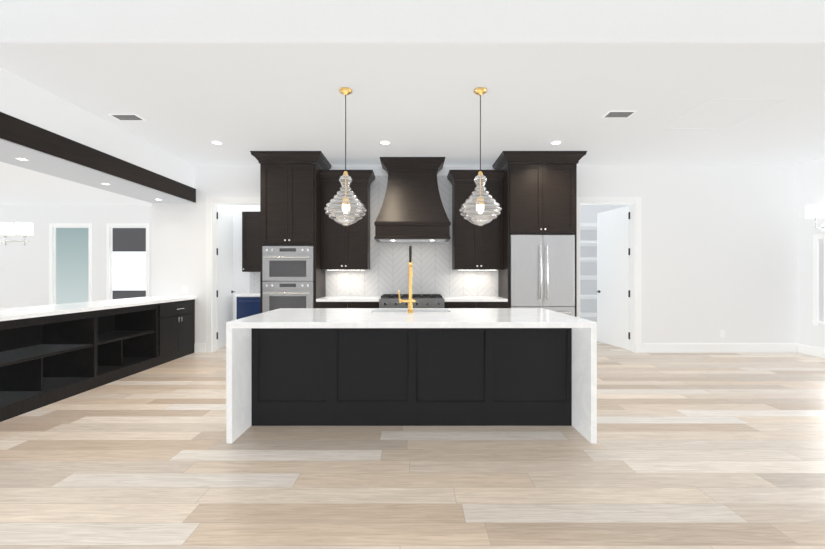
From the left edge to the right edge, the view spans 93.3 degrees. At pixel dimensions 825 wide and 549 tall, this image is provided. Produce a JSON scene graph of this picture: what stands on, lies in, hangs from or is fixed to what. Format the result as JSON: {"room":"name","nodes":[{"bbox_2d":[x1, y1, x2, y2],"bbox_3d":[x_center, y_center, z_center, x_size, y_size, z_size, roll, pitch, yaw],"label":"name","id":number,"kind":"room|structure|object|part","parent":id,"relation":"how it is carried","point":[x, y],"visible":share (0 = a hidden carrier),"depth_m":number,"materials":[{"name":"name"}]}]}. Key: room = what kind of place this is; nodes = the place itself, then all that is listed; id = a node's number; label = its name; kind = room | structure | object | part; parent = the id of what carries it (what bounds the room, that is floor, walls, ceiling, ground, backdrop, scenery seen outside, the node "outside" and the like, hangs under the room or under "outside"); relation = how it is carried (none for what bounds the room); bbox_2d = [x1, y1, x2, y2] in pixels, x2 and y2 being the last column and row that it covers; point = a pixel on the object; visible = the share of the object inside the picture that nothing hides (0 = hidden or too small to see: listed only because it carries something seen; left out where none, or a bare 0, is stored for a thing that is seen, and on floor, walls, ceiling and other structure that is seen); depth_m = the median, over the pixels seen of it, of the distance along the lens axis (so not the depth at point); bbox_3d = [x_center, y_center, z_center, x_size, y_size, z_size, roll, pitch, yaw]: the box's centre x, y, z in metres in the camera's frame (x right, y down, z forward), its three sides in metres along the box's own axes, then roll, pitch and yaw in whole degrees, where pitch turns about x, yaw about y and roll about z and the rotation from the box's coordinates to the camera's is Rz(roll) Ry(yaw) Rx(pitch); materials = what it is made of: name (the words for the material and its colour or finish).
{"room":"kitchen","nodes":[
{"label":"kitchen","id":0,"kind":"room"},
{"bbox_2d":[0,296,196,320],"bbox_3d":[-3.911,0.379,4.075,0.790,0.042,4.542,0,0,0],"label":"countertop","id":1,"kind":"structure","parent":0,"point":[6,314],"depth_m":4.36,"materials":[{"name":"white stone"}]},
{"bbox_2d":[316,297,380,301],"bbox_3d":[-0.952,0.379,6.019,0.923,0.042,0.628,0,0,0],"label":"countertop","id":2,"kind":"structure","parent":0,"point":[324,299],"depth_m":5.71,"materials":[{"name":"white stone"}]},
{"bbox_2d":[0,341,824,548],"bbox_3d":[-2.460,1.320,2.950,17.880,0.100,14.700,0,0,0],"label":"floor","id":3,"kind":"structure","parent":0,"point":[691,450],"depth_m":2.49,"materials":[{"name":"brown wood"}]},
{"bbox_2d":[0,299,194,421],"bbox_3d":[-3.819,0.836,4.075,0.658,0.868,4.545,0,0,0],"label":"base cabinet","id":4,"kind":"object","parent":3,"relation":"on","point":[45,360],"visible":0.94,"depth_m":4.34,"materials":[{"name":"black wood"}]},
{"bbox_2d":[235,212,259,296],"bbox_3d":[-2.807,0.050,7.293,0.766,2.440,0.612,0,0,0],"label":"upper cabinet","id":5,"kind":"object","parent":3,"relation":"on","point":[250,221],"visible":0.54,"depth_m":7.25,"materials":[{"name":"brown wood"}]},
{"bbox_2d":[237,297,259,318],"bbox_3d":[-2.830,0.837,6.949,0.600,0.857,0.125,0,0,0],"label":"beverage cooler","id":6,"kind":"object","parent":3,"relation":"on","point":[246,306],"visible":0.35,"depth_m":6.94,"materials":[{"name":"blue"}]},
{"bbox_2d":[250,151,331,312],"bbox_3d":[-1.826,-0.252,5.974,1.018,3.047,0.748,0,0,0],"label":"tall cabinet","id":7,"kind":"object","parent":3,"relation":"on","point":[290,182],"visible":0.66,"depth_m":5.71,"materials":[{"name":"brown wood"}]},
{"bbox_2d":[262,246,313,312],"bbox_3d":[-1.826,0.105,5.947,0.742,1.042,0.606,0,0,0],"label":"wall oven","id":8,"kind":"object","parent":7,"relation":"in","point":[287,271],"visible":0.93,"depth_m":5.71,"materials":[{"name":"silver metal"}]},
{"bbox_2d":[316,302,378,307],"bbox_3d":[-0.952,0.836,6.008,0.923,0.868,0.647,0,0,0],"label":"base cabinet","id":9,"kind":"object","parent":3,"relation":"on","point":[318,304],"visible":0.13,"depth_m":5.72,"materials":[{"name":"brown wood"}]},
{"bbox_2d":[226,308,596,443],"bbox_3d":[-0.007,0.815,3.526,2.789,0.914,1.207,0,0,0],"label":"kitchen island","id":10,"kind":"object","parent":3,"relation":"on","point":[285,366],"visible":1,"depth_m":3.28,"materials":[{"name":"black wood"}]},
{"bbox_2d":[398,246,415,312],"bbox_3d":[-0.053,0.041,3.735,0.167,0.633,0.253,0,0,0],"label":"faucet","id":11,"kind":"object","parent":10,"relation":"on","point":[410,300],"visible":1,"depth_m":3.63,"materials":[{"name":"gold metal"}]},
{"bbox_2d":[379,294,443,307],"bbox_3d":[-0.010,0.793,5.981,0.950,0.954,0.699,0,0,0],"label":"range","id":12,"kind":"object","parent":3,"relation":"on","point":[386,300],"visible":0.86,"depth_m":5.69,"materials":[{"name":"silver metal"}]},
{"bbox_2d":[444,302,506,307],"bbox_3d":[0.933,0.836,6.008,0.926,0.868,0.647,0,0,0],"label":"base cabinet","id":13,"kind":"object","parent":3,"relation":"on","point":[446,304],"visible":0.19,"depth_m":5.72,"materials":[{"name":"brown wood"}]},
{"bbox_2d":[492,151,586,316],"bbox_3d":[1.905,-0.253,5.973,1.210,3.046,0.747,0,0,0],"label":"tall cabinet","id":14,"kind":"object","parent":3,"relation":"on","point":[540,187],"visible":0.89,"depth_m":5.71,"materials":[{"name":"brown wood"}]},
{"bbox_2d":[510,235,574,315],"bbox_3d":[1.905,0.344,5.951,0.936,1.843,0.658,0,0,0],"label":"refrigerator","id":15,"kind":"object","parent":3,"relation":"on","point":[542,267],"visible":0.59,"depth_m":5.69,"materials":[{"name":"silver metal"}]},
{"bbox_2d":[580,223,596,316],"bbox_3d":[3.725,0.125,7.897,2.090,2.290,0.400,0,0,0],"label":"pantry shelving","id":16,"kind":"object","parent":3,"relation":"on","point":[583,226],"visible":0.22,"depth_m":8.03,"materials":[{"name":"white wood"}]},
{"bbox_2d":[0,0,824,204],"bbox_3d":[-2.460,-2.130,2.950,17.880,0.700,14.700,0,0,0],"label":"ceiling","id":17,"kind":"structure","parent":0,"point":[246,76],"depth_m":3.54,"materials":[{"name":"white paint"}]},
{"bbox_2d":[0,222,33,244],"bbox_3d":[-6.150,-1.095,5.500,1.534,1.369,0.184,0,0,0],"label":"dining chandelier","id":18,"kind":"object","parent":17,"relation":"hanging from","point":[6,228],"visible":1,"depth_m":5.46,"materials":[{"name":"silver metal"}]},
{"bbox_2d":[108,114,145,120],"bbox_3d":[-3.220,-1.775,4.400,0.300,0.008,0.170,0,0,0],"label":"ceiling vent","id":19,"kind":"object","parent":17,"relation":"in","point":[122,117],"visible":1,"depth_m":4.39,"materials":[{"name":"white metal"}]},
{"bbox_2d":[211,141,222,144],"bbox_3d":[-2.636,-1.775,5.254,0.150,0.006,0.150,0,0,0],"label":"recessed light","id":20,"kind":"object","parent":17,"relation":"in","point":[213,142],"visible":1,"depth_m":5.24,"materials":[{"name":"white"}]},
{"bbox_2d":[324,87,366,225],"bbox_3d":[-0.645,-1.125,3.760,0.407,1.308,0.407,0,0,4],"label":"pendant light","id":21,"kind":"object","parent":17,"relation":"hanging from","point":[345,209],"visible":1,"depth_m":3.66,"materials":[{"name":"clear glass"}]},
{"bbox_3d":[-0.645,-0.716,3.760,0.408,0.490,0.408,0,0,0],"label":"lamp shade","id":22,"kind":"part","parent":21,"relation":"part of","materials":[{"name":"clear glass"}]},
{"bbox_2d":[379,141,389,144],"bbox_3d":[-0.371,-1.775,5.254,0.150,0.006,0.150,0,0,0],"label":"recessed light","id":23,"kind":"object","parent":17,"relation":"in","point":[380,142],"visible":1,"depth_m":5.24,"materials":[{"name":"white"}]},
{"bbox_2d":[459,87,501,225],"bbox_3d":[0.655,-1.125,3.760,0.407,1.308,0.407,0,0,4],"label":"pendant light","id":24,"kind":"object","parent":17,"relation":"hanging from","point":[480,209],"visible":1,"depth_m":3.66,"materials":[{"name":"clear glass"}]},
{"bbox_3d":[0.655,-0.716,3.760,0.408,0.490,0.408,0,0,0],"label":"lamp shade","id":25,"kind":"part","parent":24,"relation":"part of","materials":[{"name":"clear glass"}]},
{"bbox_2d":[550,141,561,144],"bbox_3d":[1.935,-1.775,5.254,0.150,0.006,0.150,0,0,0],"label":"recessed light","id":26,"kind":"object","parent":17,"relation":"in","point":[553,142],"visible":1,"depth_m":5.24,"materials":[{"name":"white"}]},
{"bbox_2d":[602,111,636,117],"bbox_3d":[2.290,-1.775,4.320,0.300,0.008,0.170,0,0,0],"label":"ceiling vent","id":27,"kind":"object","parent":17,"relation":"in","point":[611,114],"visible":1,"depth_m":4.31,"materials":[{"name":"white metal"}]},
{"bbox_2d":[661,99,786,128],"bbox_3d":[3.415,-1.777,4.350,0.770,0.003,0.800,0,0,0],"label":"trim","id":28,"kind":"structure","parent":17,"relation":"attached to","point":[711,99],"depth_m":4.22,"materials":[{"name":"white paint"}]},
{"bbox_2d":[0,68,824,351],"bbox_3d":[-2.460,-0.555,2.900,17.720,3.650,14.440,0,0,0],"label":"wall","id":29,"kind":"structure","parent":0,"point":[729,248],"depth_m":6.35,"materials":[{"name":"white paint"}]},
{"bbox_2d":[0,139,193,202],"bbox_3d":[-3.900,-1.167,4.075,0.696,0.006,4.546,0,0,0],"label":"ceiling panel","id":30,"kind":"object","parent":29,"relation":"attached to","point":[38,161],"visible":1,"depth_m":4.49,"materials":[{"name":"grey paint"}]},
{"bbox_2d":[0,112,195,202],"bbox_3d":[-3.538,-1.282,4.074,0.021,0.225,4.548,0,0,0],"label":"fascia beam","id":31,"kind":"structure","parent":29,"relation":"attached to","point":[12,129],"depth_m":4.17,"materials":[{"name":"brown wood"}]},
{"bbox_2d":[217,206,234,349],"bbox_3d":[-3.315,0.054,6.873,0.158,2.408,0.797,0,0,-8],"label":"hall door","id":32,"kind":"structure","parent":29,"relation":"in","point":[225,291],"depth_m":6.83,"materials":[{"name":"white paint"},{"name":"black iron"}]},
{"bbox_2d":[319,170,374,269],"bbox_3d":[-1.008,-0.826,6.113,0.811,1.518,0.436,0,0,0],"label":"upper cabinet","id":33,"kind":"object","parent":29,"relation":"attached to","point":[342,247],"visible":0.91,"depth_m":5.99,"materials":[{"name":"brown wood"}]},
{"bbox_2d":[326,176,497,295],"bbox_3d":[-0.009,-0.626,6.340,2.809,1.967,0.015,0,0,0],"label":"backsplash","id":34,"kind":"structure","parent":29,"relation":"attached to","point":[432,271],"depth_m":6.33,"materials":[{"name":"tile"}]},
{"bbox_2d":[374,157,450,241],"bbox_3d":[0.000,-1.146,6.058,1.138,1.256,0.544,0,0,0],"label":"range hood","id":35,"kind":"object","parent":29,"relation":"attached to","point":[412,209],"visible":1,"depth_m":5.89,"materials":[{"name":"brown metal"}]},
{"bbox_2d":[447,170,504,269],"bbox_3d":[0.978,-0.826,6.112,0.836,1.518,0.435,0,0,0],"label":"upper cabinet","id":36,"kind":"object","parent":29,"relation":"attached to","point":[474,247],"visible":0.88,"depth_m":5.99,"materials":[{"name":"brown wood"}]},
{"bbox_2d":[194,343,824,357],"bbox_3d":[-2.455,1.194,2.905,17.469,0.152,14.189,0,0,0],"label":"baseboard","id":37,"kind":"structure","parent":29,"relation":"attached to","point":[198,347],"depth_m":6.33,"materials":[{"name":"white wood"}]},
{"bbox_2d":[596,205,629,349],"bbox_3d":[3.568,0.054,6.916,0.156,2.408,0.892,0,0,-9],"label":"pantry door","id":38,"kind":"structure","parent":29,"relation":"in","point":[613,226],"depth_m":6.86,"materials":[{"name":"white paint"},{"name":"black iron"}]},
{"bbox_2d":[720,330,724,337],"bbox_3d":[5.050,0.970,6.346,0.070,0.115,0.005,0,0,0],"label":"wall outlet plate","id":39,"kind":"object","parent":29,"relation":"attached to","point":[722,332],"visible":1,"depth_m":6.34,"materials":[{"name":"white plastic"}]},
{"bbox_2d":[805,203,824,231],"bbox_3d":[6.147,-0.855,5.920,0.264,0.410,0.230,0,0,0],"label":"wall sconce","id":40,"kind":"object","parent":29,"relation":"attached to","point":[812,211],"visible":1,"depth_m":5.87,"materials":[{"name":"silver metal"}]},
{"bbox_2d":[812,234,824,325],"bbox_3d":[6.305,0.085,4.110,0.110,1.410,3.960,0,0,0],"label":"window","id":41,"kind":"structure","parent":29,"relation":"in","point":[816,237],"depth_m":6.04,"materials":[{"name":"white"}]},
{"bbox_2d":[443,297,507,301],"bbox_3d":[0.933,0.379,6.019,0.926,0.042,0.628,0,0,0],"label":"countertop","id":42,"kind":"structure","parent":0,"point":[446,299],"depth_m":5.71,"materials":[{"name":"white stone"}]}
]}

